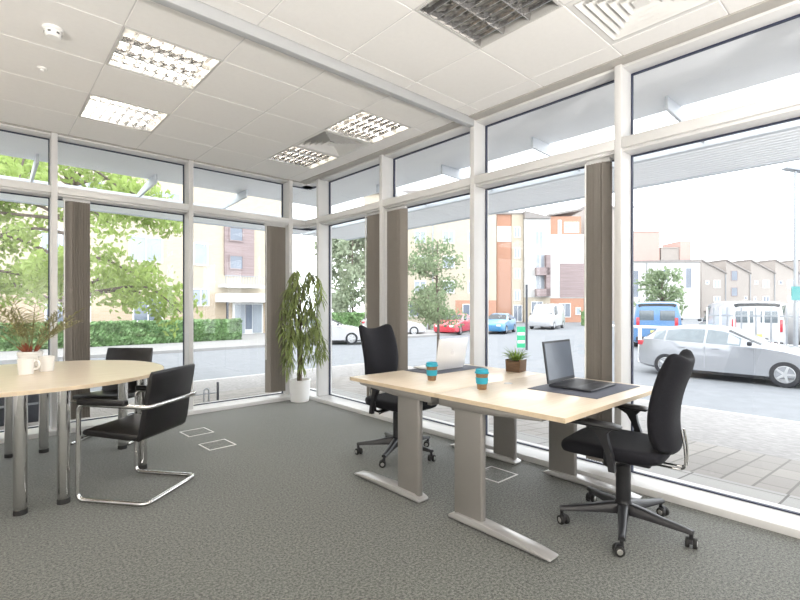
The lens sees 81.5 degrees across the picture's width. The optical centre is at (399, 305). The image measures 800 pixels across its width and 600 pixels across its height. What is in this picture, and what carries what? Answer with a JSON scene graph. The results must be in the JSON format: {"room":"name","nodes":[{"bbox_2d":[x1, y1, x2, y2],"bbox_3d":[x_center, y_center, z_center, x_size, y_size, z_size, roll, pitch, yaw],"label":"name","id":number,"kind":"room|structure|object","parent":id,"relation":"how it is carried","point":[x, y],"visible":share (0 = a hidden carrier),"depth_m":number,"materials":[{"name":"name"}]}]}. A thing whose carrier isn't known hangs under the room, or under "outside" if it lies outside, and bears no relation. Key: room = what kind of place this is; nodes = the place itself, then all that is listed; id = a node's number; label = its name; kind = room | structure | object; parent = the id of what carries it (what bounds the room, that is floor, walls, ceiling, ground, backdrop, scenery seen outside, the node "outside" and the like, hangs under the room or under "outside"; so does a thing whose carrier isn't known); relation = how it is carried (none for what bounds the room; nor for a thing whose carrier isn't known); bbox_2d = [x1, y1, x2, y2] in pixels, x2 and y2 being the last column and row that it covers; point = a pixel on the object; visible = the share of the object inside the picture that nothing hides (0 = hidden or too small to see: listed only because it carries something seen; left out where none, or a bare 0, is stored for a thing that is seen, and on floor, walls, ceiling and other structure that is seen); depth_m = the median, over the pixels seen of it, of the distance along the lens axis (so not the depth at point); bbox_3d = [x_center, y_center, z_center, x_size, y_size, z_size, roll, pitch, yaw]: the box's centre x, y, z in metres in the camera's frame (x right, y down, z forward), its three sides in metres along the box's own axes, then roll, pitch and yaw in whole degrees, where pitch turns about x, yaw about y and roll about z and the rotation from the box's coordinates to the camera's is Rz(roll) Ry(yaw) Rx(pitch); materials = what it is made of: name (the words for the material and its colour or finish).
{"room":"open-plan office","nodes":[
{"label":"open-plan office","id":0,"kind":"room"},
{"bbox_2d":[17,350,43,370],"bbox_3d":[-2.922,0.433,3.667,0.168,0.150,0.168,0,0,-42],"label":"pot","id":1,"kind":"object","parent":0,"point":[22,353],"depth_m":3.62,"materials":[{"name":"white ceramic"}]},
{"bbox_2d":[0,0,763,181],"bbox_3d":[-0.903,-1.745,1.300,6.194,0.030,8.340,0,0,-42],"label":"ceiling","id":2,"kind":"structure","parent":0,"point":[260,101],"depth_m":3.34,"materials":[{"name":"tile"}]},
{"bbox_2d":[37,66,46,71],"bbox_3d":[-2.604,-1.717,3.374,0.060,0.026,0.060,0,0,-42],"label":"ceiling sensor","id":3,"kind":"object","parent":2,"relation":"attached to","point":[41,68],"visible":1,"depth_m":3.36,"materials":[{"name":"white plastic"}]},
{"bbox_2d":[42,23,63,40],"bbox_3d":[-2.165,-1.701,2.895,0.110,0.058,0.110,0,0,-42],"label":"smoke detector","id":4,"kind":"object","parent":2,"relation":"attached to","point":[53,32],"visible":1,"depth_m":2.87,"materials":[{"name":"white plastic"}]},
{"bbox_2d":[79,94,168,132],"bbox_3d":[-2.506,-1.766,4.213,0.598,0.079,0.598,0,0,-42],"label":"ceiling light","id":5,"kind":"object","parent":2,"relation":"attached to","point":[98,108],"visible":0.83,"depth_m":4.25,"materials":[{"name":"metal"}]},
{"bbox_2d":[106,26,221,89],"bbox_3d":[-1.683,-1.766,3.299,0.598,0.079,0.598,0,0,-42],"label":"ceiling light","id":6,"kind":"object","parent":2,"relation":"attached to","point":[135,51],"visible":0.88,"depth_m":3.33,"materials":[{"name":"metal"}]},
{"bbox_2d":[268,146,338,168],"bbox_3d":[-1.140,-1.766,5.444,0.598,0.079,0.598,0,0,-42],"label":"ceiling light","id":7,"kind":"object","parent":2,"relation":"attached to","point":[293,155],"visible":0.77,"depth_m":5.48,"materials":[{"name":"metal"}]},
{"bbox_2d":[151,0,473,127],"bbox_3d":[-1.666,-1.725,2.207,6.280,0.130,0.060,0,0,-42],"label":"ceiling beam","id":8,"kind":"structure","parent":2,"relation":"attached to","point":[196,9],"depth_m":3.10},
{"bbox_2d":[293,130,370,156],"bbox_3d":[-0.729,-1.770,4.987,0.606,0.081,0.606,0,0,-42],"label":"ceiling vent","id":9,"kind":"object","parent":2,"relation":"in","point":[324,141],"visible":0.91,"depth_m":5.01,"materials":[{"name":"metal"}]},
{"bbox_2d":[325,110,410,143],"bbox_3d":[-0.317,-1.766,4.530,0.598,0.079,0.598,0,0,-42],"label":"ceiling light","id":10,"kind":"object","parent":2,"relation":"attached to","point":[364,126],"visible":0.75,"depth_m":4.56,"materials":[{"name":"metal"}]},
{"bbox_2d":[0,0,793,183],"bbox_3d":[-0.927,-1.736,1.406,6.305,0.028,8.530,0,0,-42],"label":"trim","id":11,"kind":"structure","parent":2,"relation":"attached to","point":[765,5],"depth_m":3.58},
{"bbox_2d":[415,0,561,48],"bbox_3d":[0.512,-1.766,2.695,0.598,0.079,0.598,0,0,-42],"label":"ceiling light","id":12,"kind":"object","parent":2,"relation":"attached to","point":[480,23],"visible":0.99,"depth_m":2.79,"materials":[{"name":"metal"}]},
{"bbox_2d":[565,0,717,44],"bbox_3d":[1.378,-1.770,2.650,0.606,0.081,0.606,0,0,-42],"label":"ceiling vent","id":13,"kind":"object","parent":2,"relation":"in","point":[620,20],"visible":1,"depth_m":2.76,"materials":[{"name":"metal"}]},
{"bbox_2d":[0,399,799,599],"bbox_3d":[-0.861,1.330,1.553,6.600,0.120,8.660,0,0,-42],"label":"floor","id":14,"kind":"structure","parent":0,"point":[282,512],"depth_m":2.61,"materials":[{"name":"carpet"}]},
{"bbox_2d":[0,360,163,516],"bbox_3d":[-3.238,0.889,3.032,3.054,0.762,1.725,0,0,-42],"label":"meeting table","id":15,"kind":"object","parent":14,"relation":"on","point":[66,376],"visible":0.91,"depth_m":3.18,"materials":[{"name":"brown wood"}]},
{"bbox_2d":[17,358,40,374],"bbox_3d":[-2.760,0.449,3.436,0.128,0.119,0.104,0,0,11],"label":"mug","id":16,"kind":"object","parent":15,"relation":"on","point":[25,366],"visible":1,"depth_m":3.40,"materials":[{"name":"white ceramic"}]},
{"bbox_2d":[0,295,83,370],"bbox_3d":[-2.962,0.212,3.674,0.770,0.591,0.761,0,0,-42],"label":"potted plant","id":17,"kind":"object","parent":15,"relation":"on","point":[26,352],"visible":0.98,"depth_m":3.63,"materials":[{"name":"green plant"}]},
{"bbox_2d":[34,355,54,371],"bbox_3d":[-2.759,0.449,3.613,0.128,0.119,0.104,0,0,21],"label":"mug","id":18,"kind":"object","parent":15,"relation":"on","point":[47,362],"visible":0.8,"depth_m":3.57,"materials":[{"name":"white ceramic"}]},
{"bbox_2d":[70,348,152,445],"bbox_3d":[-2.727,0.847,4.433,0.574,0.849,0.535,0,0,1],"label":"chair","id":19,"kind":"object","parent":14,"relation":"on","point":[135,354],"visible":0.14,"depth_m":4.59,"materials":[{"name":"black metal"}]},
{"bbox_2d":[75,364,195,506],"bbox_3d":[-1.799,0.847,3.227,0.535,0.849,0.574,0,0,9],"label":"chair","id":20,"kind":"object","parent":14,"relation":"on","point":[168,392],"visible":1,"depth_m":3.07,"materials":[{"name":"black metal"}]},
{"bbox_2d":[0,392,289,443],"bbox_3d":[-3.754,1.258,4.472,6.212,0.065,0.390,0,0,-42],"label":"trim","id":21,"kind":"structure","parent":14,"relation":"on","point":[33,433],"depth_m":5.59,"materials":[{"name":"paint"}]},
{"bbox_2d":[0,123,50,432],"bbox_3d":[-4.023,-0.263,4.256,1.304,2.975,0.230,0,0,-42],"label":"window","id":22,"kind":"structure","parent":21,"relation":"on","point":[7,186],"depth_m":4.54,"materials":[{"name":"paint"}]},
{"bbox_2d":[49,133,188,428],"bbox_3d":[-3.053,-0.263,5.130,1.306,2.975,0.230,0,0,-42],"label":"window","id":23,"kind":"structure","parent":21,"relation":"on","point":[57,192],"depth_m":4.77,"materials":[{"name":"paint"}]},
{"bbox_2d":[63,197,89,419],"bbox_3d":[-3.359,0.033,4.821,0.235,2.275,0.072,0,0,-42],"label":"vertical blind","id":24,"kind":"object","parent":23,"relation":"attached to","point":[76,211],"visible":0.9,"depth_m":4.81,"materials":[{"name":"fabric"}]},
{"bbox_2d":[184,160,288,408],"bbox_3d":[-2.082,-0.263,6.006,1.310,2.975,0.230,0,0,-42],"label":"window","id":25,"kind":"structure","parent":21,"relation":"on","point":[194,210],"depth_m":5.60,"materials":[{"name":"paint"}]},
{"bbox_2d":[264,223,285,392],"bbox_3d":[-1.705,0.033,6.312,0.300,2.275,0.072,0,0,-42],"label":"vertical blind","id":26,"kind":"object","parent":25,"relation":"attached to","point":[275,235],"visible":0.98,"depth_m":6.29,"materials":[{"name":"fabric"}]},
{"bbox_2d":[281,180,312,394],"bbox_3d":[-1.440,-0.263,6.585,0.418,2.975,0.230,0,0,-42],"label":"window","id":27,"kind":"structure","parent":21,"relation":"on","point":[297,224],"depth_m":6.39,"materials":[{"name":"paint"}]},
{"bbox_2d":[180,427,213,436],"bbox_3d":[-2.042,1.268,4.662,0.250,0.004,0.250,0,0,45],"label":"socket","id":28,"kind":"object","parent":14,"relation":"on","point":[199,431],"visible":1,"depth_m":4.64,"materials":[{"name":"white plastic"}]},
{"bbox_2d":[198,439,236,450],"bbox_3d":[-1.671,1.268,4.243,0.250,0.004,0.250,0,0,45],"label":"socket","id":29,"kind":"object","parent":14,"relation":"on","point":[222,443],"visible":1,"depth_m":4.24,"materials":[{"name":"white plastic"}]},
{"bbox_2d":[275,270,328,402],"bbox_3d":[-1.283,0.394,6.147,0.734,1.752,0.390,0,0,0],"label":"fig tree","id":30,"kind":"object","parent":14,"relation":"on","point":[299,387],"visible":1,"depth_m":6.09,"materials":[{"name":"green plant"}]},
{"bbox_2d":[355,324,436,467],"bbox_3d":[-0.012,0.718,3.978,0.708,1.101,0.710,0,0,43],"label":"office chair","id":31,"kind":"object","parent":14,"relation":"on","point":[379,344],"visible":0.75,"depth_m":3.98,"materials":[{"name":"black fabric"}]},
{"bbox_2d":[350,364,542,502],"bbox_3d":[0.377,0.903,3.616,1.272,0.734,0.887,0,0,-42],"label":"desk","id":32,"kind":"object","parent":14,"relation":"on","point":[412,389],"visible":0.73,"depth_m":3.18,"materials":[{"name":"brown wood"}]},
{"bbox_2d":[426,362,437,380],"bbox_3d":[0.231,0.474,3.365,0.092,0.131,0.092,0,0,-42],"label":"coffee cup","id":33,"kind":"object","parent":32,"relation":"on","point":[431,370],"visible":1,"depth_m":3.33,"materials":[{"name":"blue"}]},
{"bbox_2d":[405,365,483,373],"bbox_3d":[0.386,0.538,3.970,0.650,0.003,0.340,0,0,-42],"label":"desk mat","id":34,"kind":"object","parent":32,"relation":"on","point":[465,367],"visible":0.54,"depth_m":3.91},
{"bbox_2d":[413,337,467,370],"bbox_3d":[0.349,0.404,3.989,0.360,0.266,0.309,0,0,-42],"label":"laptop","id":35,"kind":"object","parent":34,"relation":"on","point":[451,352],"visible":0.83,"depth_m":3.89,"materials":[{"name":"metal"}]},
{"bbox_2d":[504,349,530,372],"bbox_3d":[0.958,0.436,3.825,0.259,0.207,0.258,0,0,17],"label":"plant","id":36,"kind":"object","parent":32,"relation":"on","point":[515,363],"visible":1,"depth_m":3.79,"materials":[{"name":"green plant"}]},
{"bbox_2d":[486,466,517,482],"bbox_3d":[0.712,1.268,3.489,0.255,0.005,0.254,0,0,-42],"label":"socket","id":37,"kind":"object","parent":14,"relation":"on","point":[494,474],"visible":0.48,"depth_m":3.48,"materials":[{"name":"white plastic"}]},
{"bbox_2d":[434,373,652,561],"bbox_3d":[0.965,0.903,2.963,1.272,0.734,0.864,0,0,-42],"label":"desk","id":38,"kind":"object","parent":14,"relation":"on","point":[511,398],"visible":0.84,"depth_m":2.68,"materials":[{"name":"brown wood"}]},
{"bbox_2d":[475,368,488,389],"bbox_3d":[0.531,0.474,3.010,0.092,0.131,0.092,0,0,-42],"label":"coffee cup","id":39,"kind":"object","parent":38,"relation":"on","point":[481,373],"visible":1,"depth_m":2.98,"materials":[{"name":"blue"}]},
{"bbox_2d":[527,379,639,398],"bbox_3d":[1.217,0.538,3.063,0.630,0.003,0.460,0,0,-42],"label":"desk mat","id":40,"kind":"object","parent":38,"relation":"on","point":[617,388],"visible":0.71,"depth_m":2.94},
{"bbox_2d":[542,339,615,391],"bbox_3d":[1.198,0.388,3.105,0.385,0.297,0.334,0,0,-44],"label":"laptop","id":41,"kind":"object","parent":40,"relation":"on","point":[558,361],"visible":1,"depth_m":3.15,"materials":[{"name":"black plastic"}]},
{"bbox_2d":[309,388,799,538],"bbox_3d":[1.440,1.258,3.607,0.350,0.065,8.630,0,0,-42],"label":"trim","id":42,"kind":"structure","parent":14,"relation":"on","point":[778,521],"depth_m":3.11,"materials":[{"name":"paint"}]},
{"bbox_2d":[303,179,331,395],"bbox_3d":[-1.201,-0.263,6.545,0.220,2.975,0.530,0,0,-42],"label":"window","id":43,"kind":"structure","parent":42,"relation":"on","point":[322,187],"depth_m":6.34,"materials":[{"name":"paint"}]},
{"bbox_2d":[318,155,395,412],"bbox_3d":[-0.572,-0.263,5.847,0.220,2.975,1.347,0,0,-42],"label":"window","id":44,"kind":"structure","parent":42,"relation":"on","point":[385,164],"depth_m":5.45,"materials":[{"name":"paint"}]},
{"bbox_2d":[365,211,378,395],"bbox_3d":[-0.289,0.033,5.488,0.092,2.275,0.300,0,0,-42],"label":"vertical blind","id":45,"kind":"object","parent":44,"relation":"attached to","point":[372,218],"visible":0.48,"depth_m":5.51,"materials":[{"name":"fabric"}]},
{"bbox_2d":[382,120,484,426],"bbox_3d":[0.322,-0.263,4.855,0.220,2.975,1.325,0,0,-42],"label":"window","id":46,"kind":"structure","parent":42,"relation":"on","point":[463,187],"depth_m":4.37,"materials":[{"name":"paint"}]},
{"bbox_2d":[385,205,407,370],"bbox_3d":[-0.038,0.033,5.210,0.092,2.275,0.290,0,0,-42],"label":"vertical blind","id":47,"kind":"object","parent":46,"relation":"attached to","point":[396,219],"visible":0.83,"depth_m":5.15,"materials":[{"name":"fabric"}]},
{"bbox_2d":[474,64,630,475],"bbox_3d":[1.211,-0.263,3.869,0.220,2.975,1.330,0,0,-42],"label":"window","id":48,"kind":"structure","parent":42,"relation":"on","point":[576,159],"depth_m":3.40,"materials":[{"name":"paint"}]},
{"bbox_2d":[585,157,611,462],"bbox_3d":[1.499,0.033,3.505,0.092,2.275,0.180,0,0,-42],"label":"vertical blind","id":49,"kind":"object","parent":48,"relation":"attached to","point":[598,173],"visible":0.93,"depth_m":3.48,"materials":[{"name":"fabric"}]},
{"bbox_2d":[622,0,799,515],"bbox_3d":[2.101,-0.263,2.882,0.220,2.975,1.328,0,0,-42],"label":"window","id":50,"kind":"structure","parent":42,"relation":"on","point":[784,108],"depth_m":2.96,"materials":[{"name":"paint"}]},
{"bbox_2d":[557,349,697,556],"bbox_3d":[1.295,0.756,2.634,0.684,1.028,0.725,0,0,41],"label":"office chair","id":51,"kind":"object","parent":14,"relation":"on","point":[607,441],"visible":0.98,"depth_m":2.47,"materials":[{"name":"black fabric"}]},
{"bbox_3d":[-0.874,-2.055,1.447,6.840,0.250,8.920,0,0,-42],"label":"ceiling slab","id":52,"kind":"structure","parent":0,"visible":0},
{"bbox_2d":[0,131,333,234],"bbox_3d":[-6.551,-1.830,4.609,14.440,0.400,3.380,0,0,-42],"label":"canopy","id":53,"kind":"object","parent":52,"relation":"attached to","point":[11,144],"visible":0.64,"depth_m":6.52,"materials":[{"name":"paint"}]},
{"bbox_2d":[274,17,799,240],"bbox_3d":[3.412,-1.830,4.086,3.060,0.400,17.500,0,0,-42],"label":"canopy","id":54,"kind":"object","parent":52,"relation":"attached to","point":[772,53],"visible":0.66,"depth_m":4.89,"materials":[{"name":"paint"}]},
{"label":"outside","id":55,"kind":"structure","parent":0,"visible":0},
{"bbox_2d":[0,330,469,363],"bbox_3d":[-22.239,1.940,14.217,66.000,0.140,9.100,0,0,-42],"label":"path","id":56,"kind":"structure","parent":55,"point":[256,340],"depth_m":21.32,"materials":[{"name":"grey concrete"}]},
{"bbox_2d":[0,318,242,350],"bbox_3d":[-18.281,1.313,17.833,24.856,1.327,1.180,0,0,-42],"label":"hedge","id":57,"kind":"object","parent":56,"relation":"on","point":[125,332],"visible":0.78,"depth_m":22.41,"materials":[{"name":"green plant"}]},
{"bbox_2d":[0,157,280,333],"bbox_3d":[-29.387,-3.830,19.756,50.800,11.400,11.700,0,0,-42],"label":"apartment building","id":58,"kind":"structure","parent":56,"relation":"on","point":[228,262],"depth_m":29.15,"materials":[{"name":"beige paint"}]},
{"bbox_2d":[245,305,251,328],"bbox_3d":[-10.126,0.745,31.060,0.450,1.650,0.040,0,0,-42],"label":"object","id":59,"kind":"structure","parent":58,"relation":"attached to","point":[248,308],"depth_m":31.03,"materials":[{"name":"blue glass"}]},
{"bbox_2d":[332,312,366,326],"bbox_3d":[-3.994,1.239,33.556,4.364,1.649,0.988,0,0,-42],"label":"hedge","id":60,"kind":"object","parent":56,"relation":"on","point":[351,318],"visible":0.44,"depth_m":33.45,"materials":[{"name":"green plant"}]},
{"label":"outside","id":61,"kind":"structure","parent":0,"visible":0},
{"bbox_2d":[90,364,799,460],"bbox_3d":[-2.706,1.762,-8.834,36.150,0.405,34.500,0,0,-42],"label":"pavement","id":62,"kind":"structure","parent":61,"point":[776,438],"depth_m":6.88,"materials":[{"name":"grey concrete"}]},
{"bbox_2d":[408,233,466,349],"bbox_3d":[0.906,-0.087,13.072,1.868,4.076,1.936,0,0,-42],"label":"young tree","id":63,"kind":"object","parent":62,"relation":"on","point":[424,266],"visible":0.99,"depth_m":12.91,"materials":[{"name":"green plant"}]},
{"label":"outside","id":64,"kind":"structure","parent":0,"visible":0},
{"bbox_2d":[0,376,799,496],"bbox_3d":[-2.854,1.476,-11.694,32.100,0.168,30.450,0,0,-42],"label":"pavement","id":65,"kind":"structure","parent":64,"point":[782,475],"depth_m":4.59,"materials":[{"name":"grey concrete"}]},
{"bbox_2d":[0,394,38,425],"bbox_3d":[-5.506,1.225,5.302,2.260,0.450,0.590,0,0,-42],"label":"planter box","id":66,"kind":"object","parent":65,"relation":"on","point":[33,399],"visible":0.12,"depth_m":5.77,"materials":[{"name":"metal"}]},
{"bbox_2d":[194,382,218,401],"bbox_3d":[-3.082,1.275,6.619,0.986,0.270,0.028,0,0,-42],"label":"stand","id":67,"kind":"object","parent":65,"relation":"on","point":[204,393],"visible":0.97,"depth_m":6.84,"materials":[{"name":"metal"}]},
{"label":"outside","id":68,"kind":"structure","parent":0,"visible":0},
{"bbox_2d":[314,388,799,508],"bbox_3d":[-2.916,1.356,-12.881,30.420,0.072,28.770,0,0,-42],"label":"pavement slab edge","id":69,"kind":"structure","parent":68,"point":[792,501],"depth_m":3.69,"materials":[{"name":"grey concrete"}]},
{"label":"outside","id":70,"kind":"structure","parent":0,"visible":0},
{"bbox_2d":[0,312,799,421],"bbox_3d":[-3.097,1.978,63.178,200.000,0.025,142.000,0,0,-42],"label":"road","id":71,"kind":"structure","parent":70,"point":[744,395],"depth_m":15.73,"materials":[{"name":"grey asphalt"}]},
{"bbox_2d":[0,155,206,360],"bbox_3d":[-8.009,-1.309,10.322,7.327,6.610,6.203,0,0,-6],"label":"street tree","id":72,"kind":"object","parent":71,"relation":"on","point":[32,273],"visible":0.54,"depth_m":10.34,"materials":[{"name":"green plant"}]},
{"bbox_2d":[293,317,360,344],"bbox_3d":[-3.842,1.266,24.413,4.370,1.447,2.090,0,0,-5],"label":"parked car","id":73,"kind":"object","parent":71,"relation":"on","point":[341,332],"visible":0.44,"depth_m":23.62,"materials":[{"name":"white paint"}]},
{"bbox_2d":[314,237,366,312],"bbox_3d":[-4.527,-2.903,40.627,7.368,9.788,6.399,0,0,-42],"label":"tree","id":74,"kind":"object","parent":71,"relation":"on","point":[344,296],"visible":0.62,"depth_m":39.85,"materials":[{"name":"green plant"}]},
{"bbox_2d":[360,316,425,333],"bbox_3d":[-0.510,1.266,31.320,4.370,1.447,2.090,0,0,-10],"label":"parked car","id":75,"kind":"object","parent":71,"relation":"on","point":[413,327],"visible":0.31,"depth_m":30.69,"materials":[{"name":"white paint"}]},
{"bbox_2d":[408,281,446,329],"bbox_3d":[2.434,0.057,38.745,3.873,4.250,3.796,0,0,-5],"label":"tree","id":76,"kind":"object","parent":71,"relation":"on","point":[419,293],"visible":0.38,"depth_m":38.58,"materials":[{"name":"green plant"}]},
{"bbox_2d":[364,190,495,323],"bbox_3d":[3.350,-5.460,56.438,15.100,14.900,9.500,0,0,0],"label":"apartment building","id":77,"kind":"structure","parent":71,"relation":"on","point":[458,232],"depth_m":51.98,"materials":[{"name":"white paint"}]},
{"bbox_2d":[91,363,799,422],"bbox_3d":[-2.701,1.965,-8.728,36.300,0.001,34.650,0,0,-42],"label":"kerb","id":78,"kind":"object","parent":71,"relation":"on","point":[360,363],"depth_m":8.88,"materials":[{"name":"stone"}]},
{"bbox_2d":[434,313,469,334],"bbox_3d":[3.918,1.266,33.156,2.090,1.447,4.370,0,0,26],"label":"parked car","id":79,"kind":"object","parent":71,"relation":"on","point":[466,321],"visible":0.6,"depth_m":31.68,"materials":[{"name":"red paint"}]},
{"bbox_2d":[488,313,515,333],"bbox_3d":[7.306,1.266,34.325,2.090,1.447,4.370,0,0,26],"label":"parked car","id":80,"kind":"object","parent":71,"relation":"on","point":[498,322],"visible":0.72,"depth_m":33.31,"materials":[{"name":"blue paint"}]},
{"bbox_2d":[496,212,522,321],"bbox_3d":[13.220,-4.635,60.381,3.220,13.250,9.210,0,0,0],"label":"apartment building","id":81,"kind":"structure","parent":71,"relation":"on","point":[509,225],"depth_m":55.93,"materials":[{"name":"paint"}]},
{"bbox_2d":[517,285,527,349],"bbox_3d":[5.531,0.515,20.958,0.490,2.950,0.099,0,0,-6],"label":"sign post","id":82,"kind":"object","parent":71,"relation":"on","point":[522,332],"visible":1,"depth_m":20.95,"materials":[{"name":"metal"}]},
{"bbox_2d":[523,211,550,321],"bbox_3d":[16.399,-4.660,59.236,3.100,13.300,9.500,0,0,0],"label":"apartment building","id":83,"kind":"structure","parent":71,"relation":"on","point":[536,227],"depth_m":55.39,"materials":[{"name":"beige paint"}]},
{"bbox_2d":[528,304,564,329],"bbox_3d":[12.955,0.894,40.765,2.260,2.192,5.165,0,0,32],"label":"van","id":84,"kind":"object","parent":71,"relation":"on","point":[543,315],"visible":1,"depth_m":39.31,"materials":[{"name":"white paint"}]},
{"bbox_2d":[546,208,583,321],"bbox_3d":[20.093,-4.935,60.456,4.210,13.850,9.060,0,0,0],"label":"apartment building","id":85,"kind":"structure","parent":71,"relation":"on","point":[566,238],"depth_m":55.99,"materials":[{"name":"white paint"}]},
{"bbox_2d":[579,310,584,325],"bbox_3d":[19.640,1.247,47.312,3.710,1.696,1.230,0,0,-42],"label":"hedge","id":86,"kind":"object","parent":71,"relation":"on","point":[583,311],"visible":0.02,"depth_m":46.36,"materials":[{"name":"green plant"}]},
{"bbox_2d":[573,206,613,320],"bbox_3d":[27.843,-5.660,66.383,6.700,15.300,9.200,0,0,0],"label":"apartment building","id":87,"kind":"structure","parent":71,"relation":"on","point":[581,213],"depth_m":61.99,"materials":[{"name":"grey tile"}]},
{"bbox_2d":[612,325,670,361],"bbox_3d":[8.505,1.345,16.552,0.118,1.290,3.318,0,0,-42],"label":"rail","id":88,"kind":"object","parent":71,"relation":"on","point":[639,327],"visible":0.24,"depth_m":16.46,"materials":[{"name":"grey metal"}]},
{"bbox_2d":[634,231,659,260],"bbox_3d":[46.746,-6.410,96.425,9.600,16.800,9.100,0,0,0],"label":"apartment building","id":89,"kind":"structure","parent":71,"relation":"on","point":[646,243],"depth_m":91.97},
{"bbox_2d":[634,302,682,346],"bbox_3d":[13.032,0.894,23.453,2.260,2.192,5.165,0,0,30],"label":"van","id":90,"kind":"object","parent":71,"relation":"on","point":[646,313],"visible":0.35,"depth_m":21.33,"materials":[{"name":"blue paint"}]},
{"bbox_2d":[634,265,687,315],"bbox_3d":[17.411,-0.345,30.623,3.342,4.674,3.649,0,0,-11],"label":"tree","id":91,"kind":"object","parent":71,"relation":"on","point":[658,290],"visible":0.68,"depth_m":30.33,"materials":[{"name":"green plant"}]},
{"bbox_2d":[634,259,701,318],"bbox_3d":[40.347,-2.610,76.380,12.600,9.200,9.200,0,0,0],"label":"house","id":92,"kind":"structure","parent":71,"relation":"on","point":[691,267],"depth_m":71.98,"materials":[{"name":"white paint"}]},
{"bbox_2d":[660,241,690,259],"bbox_3d":[54.564,-5.410,94.824,5.800,14.800,6.300,0,0,0],"label":"apartment building","id":93,"kind":"structure","parent":71,"relation":"on","point":[680,250],"depth_m":91.97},
{"bbox_2d":[700,259,726,317],"bbox_3d":[52.706,-2.935,82.327,4.219,9.850,9.700,0,0,0],"label":"house","id":94,"kind":"structure","parent":71,"relation":"on","point":[712,278],"depth_m":77.98,"materials":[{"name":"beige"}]},
{"bbox_2d":[638,325,799,387],"bbox_3d":[9.118,1.266,12.810,2.090,1.447,4.370,0,0,-42],"label":"parked car","id":95,"kind":"object","parent":71,"relation":"on","point":[716,349],"visible":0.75,"depth_m":12.26,"materials":[{"name":"silver metal"}]},
{"bbox_2d":[708,259,751,300],"bbox_3d":[56.826,-2.935,82.327,4.219,9.850,9.700,0,0,0],"label":"house","id":96,"kind":"structure","parent":71,"relation":"on","point":[738,279],"depth_m":77.98,"materials":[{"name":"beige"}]},
{"bbox_2d":[698,301,785,343],"bbox_3d":[15.096,0.894,20.867,2.260,2.192,5.165,0,0,20],"label":"van","id":97,"kind":"object","parent":71,"relation":"on","point":[730,304],"visible":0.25,"depth_m":18.57,"materials":[{"name":"white paint"}]},
{"bbox_2d":[780,320,782,331],"bbox_3d":[14.973,0.790,18.260,0.140,0.500,0.080,0,0,20],"label":"tail light","id":98,"kind":"object","parent":97,"relation":"attached to","point":[781,321],"depth_m":18.22,"materials":[{"name":"red plastic"}]},
{"bbox_2d":[705,307,799,346],"bbox_3d":[15.600,1.020,11.370,0.044,1.940,14.000,0,0,-42],"label":"railing fence","id":99,"kind":"object","parent":71,"relation":"on","point":[706,314],"visible":0.46,"depth_m":15.46,"materials":[{"name":"grey metal"}]},
{"bbox_2d":[732,259,775,300],"bbox_3d":[60.946,-2.935,82.327,4.219,9.850,9.700,0,0,0],"label":"house","id":100,"kind":"structure","parent":71,"relation":"on","point":[762,277],"depth_m":77.98,"materials":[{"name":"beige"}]},
{"bbox_2d":[756,259,799,304],"bbox_3d":[65.065,-2.935,82.326,4.219,9.850,9.700,0,0,0],"label":"house","id":101,"kind":"structure","parent":71,"relation":"on","point":[784,273],"depth_m":77.98,"materials":[{"name":"white paint"}]},
{"bbox_2d":[781,165,799,346],"bbox_3d":[11.481,-1.039,13.507,0.624,6.058,0.240,0,0,0],"label":"street lamp","id":102,"kind":"object","parent":71,"relation":"on","point":[795,289],"visible":0.84,"depth_m":13.46,"materials":[{"name":"grey metal"}]},
{"bbox_2d":[781,259,799,271],"bbox_3d":[69.185,-2.935,82.326,4.219,9.850,9.700,0,0,0],"label":"house","id":103,"kind":"structure","parent":71,"relation":"on","point":[788,262],"depth_m":79.61,"materials":[{"name":"beige brick"}]},
{"bbox_2d":[782,301,799,344],"bbox_3d":[17.539,0.894,19.636,2.260,2.192,5.165,0,0,20],"label":"van","id":104,"kind":"object","parent":71,"relation":"on","point":[789,305],"visible":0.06,"depth_m":19.63,"materials":[{"name":"white paint"}]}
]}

